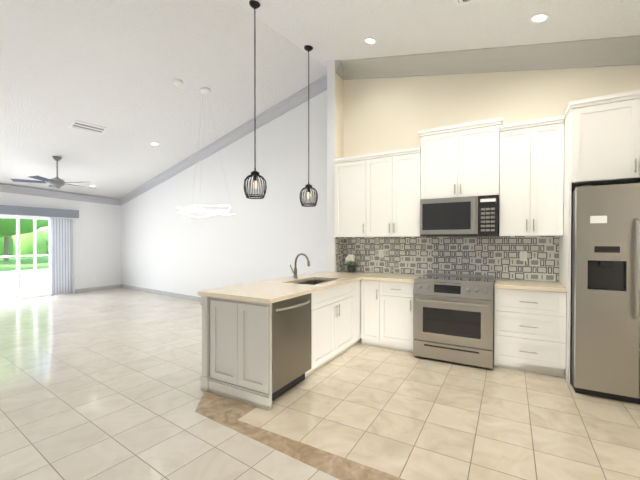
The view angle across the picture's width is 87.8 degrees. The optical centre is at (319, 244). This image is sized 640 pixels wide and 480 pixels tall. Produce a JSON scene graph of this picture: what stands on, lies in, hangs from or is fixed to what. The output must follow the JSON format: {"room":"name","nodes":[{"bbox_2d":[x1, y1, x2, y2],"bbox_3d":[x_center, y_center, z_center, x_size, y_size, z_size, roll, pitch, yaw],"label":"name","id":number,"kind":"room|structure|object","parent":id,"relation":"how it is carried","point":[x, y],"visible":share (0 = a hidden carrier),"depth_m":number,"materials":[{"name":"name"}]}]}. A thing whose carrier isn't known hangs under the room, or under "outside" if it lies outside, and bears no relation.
{"room":"kitchen","nodes":[
{"label":"kitchen","id":0,"kind":"room"},
{"bbox_2d":[0,192,121,292],"bbox_3d":[-7.759,-0.102,6.816,0.180,2.830,7.670,0,1,30],"label":"wall","id":1,"kind":"structure","parent":0,"point":[97,240],"depth_m":9.18,"materials":[{"name":"white paint"}]},
{"bbox_2d":[0,216,68,301],"bbox_3d":[-7.399,0.292,7.430,0.100,2.030,3.195,0,1,30],"label":"door","id":2,"kind":"structure","parent":1,"relation":"in","point":[18,295],"depth_m":7.87,"materials":[{"name":"silver metal"}]},
{"bbox_2d":[0,214,76,294],"bbox_3d":[-7.298,0.298,7.305,0.088,1.950,3.470,0,1,30],"label":"vertical blinds","id":3,"kind":"object","parent":1,"relation":"attached to","point":[60,255],"visible":1,"depth_m":8.46,"materials":[{"name":"white plastic"}]},
{"bbox_2d":[0,205,78,217],"bbox_3d":[-7.293,-0.782,7.292,0.149,0.200,3.510,0,1,30],"label":"cornice valance","id":4,"kind":"object","parent":1,"relation":"attached to","point":[27,211],"visible":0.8,"depth_m":8.01,"materials":[{"name":"grey fabric"}]},
{"bbox_2d":[0,184,87,201],"bbox_3d":[-7.853,-1.285,6.346,0.110,0.346,6.180,0,1,30],"label":"crown molding","id":5,"kind":"structure","parent":1,"relation":"attached to","point":[6,188],"depth_m":8.15,"materials":[{"name":"grey wood"}]},
{"bbox_2d":[0,0,326,198],"bbox_3d":[-4.572,-2.019,5.088,8.450,1.803,8.300,0,1,30],"label":"ceiling","id":6,"kind":"structure","parent":0,"point":[116,68],"depth_m":4.92,"materials":[{"name":"white paint"}]},
{"bbox_2d":[11,156,92,187],"bbox_3d":[-5.271,-1.442,6.729,1.380,0.630,1.328,0,1,30],"label":"ceiling fan","id":7,"kind":"object","parent":6,"relation":"hanging from","point":[56,182],"visible":0.98,"depth_m":6.60,"materials":[{"name":"silver metal"}]},
{"bbox_2d":[69,120,107,134],"bbox_3d":[-4.043,-2.039,5.814,0.297,0.069,0.500,0,1,37],"label":"ceiling vent","id":8,"kind":"object","parent":6,"relation":"in","point":[86,127],"visible":0.98,"depth_m":5.80,"materials":[{"name":"white metal"}]},
{"bbox_2d":[150,142,159,145],"bbox_3d":[-3.363,-2.045,6.781,0.172,0.037,0.175,0,1,36],"label":"recessed light","id":9,"kind":"object","parent":6,"relation":"in","point":[152,143],"depth_m":6.77,"materials":[{"name":"white metal"}]},
{"bbox_2d":[173,79,182,85],"bbox_3d":[-2.125,-2.419,4.984,0.137,0.055,0.136,0,1,30],"label":"smoke detector","id":10,"kind":"object","parent":6,"relation":"attached to","point":[177,82],"visible":1,"depth_m":4.96,"materials":[{"name":"white plastic"}]},
{"bbox_2d":[200,87,209,99],"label":"ring chandelier","id":11,"kind":"object","parent":6,"relation":"hanging from","point":[204,90],"depth_m":5.26,"materials":[{"name":"white metal"}]},
{"bbox_2d":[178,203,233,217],"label":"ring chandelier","id":12,"kind":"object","parent":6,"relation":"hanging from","point":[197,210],"depth_m":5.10,"materials":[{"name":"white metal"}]},
{"bbox_2d":[121,90,326,296],"bbox_3d":[-2.723,-0.766,7.686,7.826,4.140,0.180,0,1,36],"label":"wall","id":13,"kind":"structure","parent":0,"point":[276,230],"depth_m":6.81,"materials":[{"name":"white paint"}]},
{"bbox_2d":[90,284,200,301],"bbox_3d":[-2.793,1.255,7.634,7.652,0.100,0.850,0,1,30],"label":"baseboard","id":14,"kind":"structure","parent":13,"relation":"attached to","point":[183,296],"depth_m":8.88,"materials":[{"name":"grey"}]},
{"bbox_2d":[88,75,326,205],"bbox_3d":[-2.815,-1.954,7.575,7.662,1.661,0.960,0,1,30],"label":"crown molding","id":15,"kind":"structure","parent":13,"relation":"attached to","point":[301,96],"depth_m":6.89,"materials":[{"name":"grey"}]},
{"bbox_2d":[0,288,639,479],"bbox_3d":[-2.619,1.390,4.065,11.890,0.100,8.000,0,1,30],"label":"floor","id":16,"kind":"structure","parent":0,"point":[105,384],"depth_m":2.66,"materials":[{"name":"tile"}]},
{"bbox_2d":[272,293,310,400],"bbox_3d":[-0.473,0.914,3.147,0.662,0.870,0.614,0,1,30],"label":"dishwasher","id":17,"kind":"object","parent":16,"relation":"on","point":[291,341],"visible":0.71,"depth_m":2.97,"materials":[{"name":"grey metal"}]},
{"bbox_2d":[195,392,403,479],"bbox_3d":[0.494,1.361,1.887,3.965,0.002,0.366,0,1,34],"label":"inlay","id":18,"kind":"object","parent":16,"relation":"on","point":[225,411],"visible":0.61,"depth_m":2.25,"materials":[{"name":"brown tile"}]},
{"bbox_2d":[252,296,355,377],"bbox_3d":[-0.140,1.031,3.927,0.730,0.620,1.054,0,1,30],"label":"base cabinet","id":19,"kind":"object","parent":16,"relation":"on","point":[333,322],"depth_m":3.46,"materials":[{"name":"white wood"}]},
{"bbox_2d":[304,280,359,343],"bbox_3d":[0.153,0.899,4.438,0.730,0.874,0.248,0,1,30],"label":"base cabinet","id":20,"kind":"object","parent":16,"relation":"on","point":[350,291],"depth_m":4.04,"materials":[{"name":"white wood"}]},
{"bbox_2d":[198,271,373,303],"bbox_3d":[-0.136,0.446,3.986,0.852,0.040,2.552,0,1,30],"label":"countertop","id":21,"kind":"structure","parent":20,"relation":"on","point":[270,291],"depth_m":3.33,"materials":[{"name":"beige stone"}]},
{"bbox_2d":[290,253,309,277],"bbox_3d":[-0.242,0.265,4.096,0.249,0.318,0.114,0,1,30],"label":"faucet","id":22,"kind":"object","parent":21,"relation":"on","point":[295,268],"visible":1,"depth_m":4.13,"materials":[{"name":"silver metal"}]},
{"bbox_2d":[295,280,328,284],"bbox_3d":[-0.077,0.567,3.941,0.416,0.199,0.696,0,1,30],"label":"undermount sink","id":23,"kind":"object","parent":21,"relation":"in","point":[312,282],"visible":0.04,"depth_m":4.27,"materials":[{"name":"silver metal"}]},
{"bbox_2d":[344,254,357,271],"bbox_3d":[0.467,0.282,4.964,0.213,0.268,0.216,0,1,30],"label":"flower pot","id":24,"kind":"object","parent":21,"relation":"on","point":[351,265],"visible":1,"depth_m":4.92,"materials":[{"name":"grey"}]},
{"bbox_2d":[360,280,383,347],"bbox_3d":[0.816,0.898,4.562,0.341,0.874,0.617,0,1,30],"label":"base cabinet","id":25,"kind":"object","parent":16,"relation":"on","point":[371,292],"depth_m":4.31,"materials":[{"name":"white wood"}]},
{"bbox_2d":[362,273,422,282],"bbox_3d":[1.002,0.441,4.425,0.653,0.040,0.662,0,1,30],"label":"countertop","id":26,"kind":"structure","parent":25,"relation":"on","point":[390,277],"depth_m":4.26,"materials":[{"name":"beige stone"}]},
{"bbox_2d":[384,281,413,351],"bbox_3d":[1.081,0.899,4.410,0.481,0.874,0.617,0,1,30],"label":"base cabinet","id":27,"kind":"object","parent":16,"relation":"on","point":[398,296],"depth_m":4.13,"materials":[{"name":"white wood"}]},
{"bbox_2d":[413,273,495,368],"bbox_3d":[1.618,0.866,3.994,0.839,0.950,0.774,0,1,30],"label":"range","id":28,"kind":"object","parent":16,"relation":"on","point":[453,318],"visible":1,"depth_m":3.71,"materials":[{"name":"silver metal"}]},
{"bbox_2d":[494,288,565,377],"bbox_3d":[2.310,0.906,3.709,0.630,0.874,0.617,0,1,30],"label":"base cabinet","id":29,"kind":"object","parent":16,"relation":"on","point":[529,330],"depth_m":3.44,"materials":[{"name":"white wood"}]},
{"bbox_2d":[494,279,566,292],"bbox_3d":[2.303,0.448,3.691,0.632,0.040,0.647,0,1,30],"label":"countertop","id":30,"kind":"structure","parent":29,"relation":"on","point":[551,286],"depth_m":3.52,"materials":[{"name":"beige stone"}]},
{"bbox_2d":[559,110,571,384],"bbox_3d":[2.569,0.031,3.495,0.018,2.628,0.717,0,1,30],"label":"panel","id":31,"kind":"object","parent":16,"relation":"on","point":[565,260],"visible":0.64,"depth_m":3.26,"materials":[{"name":"white wood"}]},
{"bbox_2d":[570,183,639,403],"bbox_3d":[2.887,0.412,3.110,0.904,1.875,0.984,0,1,30],"label":"refrigerator","id":32,"kind":"object","parent":16,"relation":"on","point":[605,303],"visible":1,"depth_m":2.88,"materials":[{"name":"grey metal"}]},
{"bbox_2d":[327,60,334,271],"bbox_3d":[0.333,-0.736,5.244,0.128,4.128,0.690,0,1,30],"label":"pilaster","id":33,"kind":"object","parent":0,"point":[330,166],"visible":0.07,"depth_m":4.94,"materials":[{"name":"white paint"}]},
{"bbox_2d":[233,0,639,66],"bbox_3d":[0.445,-2.315,2.222,5.178,1.154,8.300,0,1,30],"label":"ceiling","id":34,"kind":"structure","parent":0,"point":[328,30],"depth_m":3.60,"materials":[{"name":"white paint"}]},
{"bbox_2d":[243,0,266,198],"bbox_3d":[-0.733,-1.618,3.750,0.260,2.189,0.260,0,1,30],"label":"pendant light","id":35,"kind":"object","parent":34,"relation":"hanging from","point":[255,4],"visible":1,"depth_m":3.74,"materials":[{"name":"black metal"}]},
{"bbox_2d":[299,45,317,206],"bbox_3d":[-0.157,-1.633,4.620,0.260,2.201,0.260,0,1,30],"label":"pendant light","id":36,"kind":"object","parent":34,"relation":"hanging from","point":[308,186],"visible":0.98,"depth_m":4.61,"materials":[{"name":"black metal"}]},
{"bbox_2d":[363,37,376,44],"bbox_3d":[0.629,-2.551,4.173,0.173,0.037,0.175,0,1,36],"label":"recessed light","id":37,"kind":"object","parent":34,"relation":"in","point":[369,40],"depth_m":4.17,"materials":[{"name":"white metal"}]},
{"bbox_2d":[454,0,482,5],"bbox_3d":[1.280,-2.288,2.924,0.297,0.069,0.550,0,1,37],"label":"ceiling vent","id":38,"kind":"object","parent":34,"relation":"in","point":[460,2],"visible":0.9,"depth_m":3.16,"materials":[{"name":"white metal"}]},
{"bbox_2d":[529,13,549,22],"bbox_3d":[2.133,-2.198,3.235,0.173,0.037,0.175,0,1,36],"label":"recessed light","id":39,"kind":"object","parent":34,"relation":"in","point":[539,18],"depth_m":3.23,"materials":[{"name":"white metal"}]},
{"bbox_2d":[335,65,639,281],"bbox_3d":[1.968,-0.721,4.184,4.020,4.120,0.470,0,1,30],"label":"wall","id":40,"kind":"structure","parent":0,"point":[376,115],"depth_m":4.39,"materials":[{"name":"beige paint"}]},
{"bbox_2d":[333,147,424,236],"bbox_3d":[0.825,-0.665,4.658,1.223,1.123,0.414,0,1,30],"label":"upper cabinet","id":41,"kind":"object","parent":40,"relation":"attached to","point":[377,194],"visible":0.98,"depth_m":4.49,"materials":[{"name":"white wood"}]},
{"bbox_2d":[336,236,558,281],"bbox_3d":[1.487,0.160,4.380,2.736,0.521,0.259,0,1,30],"label":"tile backsplash","id":42,"kind":"structure","parent":40,"relation":"attached to","point":[497,257],"depth_m":4.35,"materials":[{"name":"tile"}]},
{"bbox_2d":[379,249,383,256],"bbox_3d":[0.895,0.132,4.853,0.072,0.116,0.006,0,1,30],"label":"outlet","id":43,"kind":"object","parent":42,"relation":"attached to","point":[381,251],"depth_m":4.85,"materials":[{"name":"white plastic"}]},
{"bbox_2d":[520,251,526,260],"bbox_3d":[2.432,0.141,3.976,0.072,0.116,0.006,0,1,30],"label":"outlet","id":44,"kind":"object","parent":42,"relation":"attached to","point":[523,255],"depth_m":3.97,"materials":[{"name":"white plastic"}]},
{"bbox_2d":[418,117,502,198],"bbox_3d":[1.737,-0.995,4.134,0.935,0.863,0.414,0,1,30],"label":"upper cabinet","id":45,"kind":"object","parent":40,"relation":"attached to","point":[460,160],"visible":0.92,"depth_m":3.97,"materials":[{"name":"white wood"}]},
{"bbox_2d":[420,195,498,236],"bbox_3d":[1.715,-0.331,4.102,0.859,0.460,0.502,0,1,30],"label":"microwave","id":46,"kind":"object","parent":45,"relation":"attached to","point":[463,216],"visible":1,"depth_m":3.91,"materials":[{"name":"grey metal"}]},
{"bbox_2d":[335,35,639,79],"bbox_3d":[1.857,-2.263,4.134,3.600,0.887,0.280,0,1,30],"label":"crown molding","id":47,"kind":"structure","parent":40,"relation":"attached to","point":[615,51],"depth_m":3.80,"materials":[{"name":"grey paint"}]},
{"bbox_2d":[499,116,564,235],"bbox_3d":[2.377,-0.716,3.772,0.593,1.243,0.414,0,1,30],"label":"upper cabinet","id":48,"kind":"object","parent":40,"relation":"attached to","point":[531,196],"visible":1,"depth_m":3.61,"materials":[{"name":"white wood"}]},
{"bbox_2d":[563,90,639,191],"bbox_3d":[2.960,-0.966,3.223,0.980,0.753,0.784,0,1,30],"label":"upper cabinet","id":49,"kind":"object","parent":40,"relation":"attached to","point":[605,139],"visible":0.98,"depth_m":3.03,"materials":[{"name":"white wood"}]},
{"label":"outside","id":50,"kind":"structure","parent":0,"visible":0},
{"bbox_2d":[0,257,48,271],"bbox_3d":[-36.294,1.288,26.506,60.490,0.100,100.000,0,1,30],"label":"lawn","id":51,"kind":"structure","parent":50,"point":[25,264],"depth_m":21.28,"materials":[{"name":"green plant"}]},
{"bbox_2d":[0,269,48,283],"bbox_3d":[-11.151,1.163,9.853,0.390,0.480,12.000,0,1,30],"label":"wall","id":52,"kind":"structure","parent":51,"relation":"on","point":[42,274],"depth_m":11.34,"materials":[{"name":"white paint"}]},
{"bbox_2d":[0,218,48,260],"bbox_3d":[-23.004,-3.283,25.218,9.005,9.233,8.115,0,1,30],"label":"tree","id":53,"kind":"object","parent":51,"relation":"on","point":[12,221],"depth_m":22.95,"materials":[{"name":"green plant"}]},
{"bbox_2d":[0,229,48,257],"bbox_3d":[-31.844,0.339,24.379,6.231,4.793,58.629,0,1,30],"label":"hedge","id":54,"kind":"object","parent":51,"relation":"on","point":[26,246],"depth_m":30.27,"materials":[{"name":"green plant"}]},
{"bbox_3d":[-9.192,1.364,8.737,4.200,0.100,12.000,0,1,30],"label":"lanai","id":55,"kind":"object","parent":51,"relation":"on","visible":0},
{"bbox_2d":[0,219,48,281],"bbox_3d":[-9.063,-0.008,8.880,4.130,2.640,11.460,0,1,30],"label":"screen frame","id":56,"kind":"object","parent":55,"relation":"on","point":[34,248],"depth_m":11.52,"materials":[{"name":"silver metal"}]}
]}

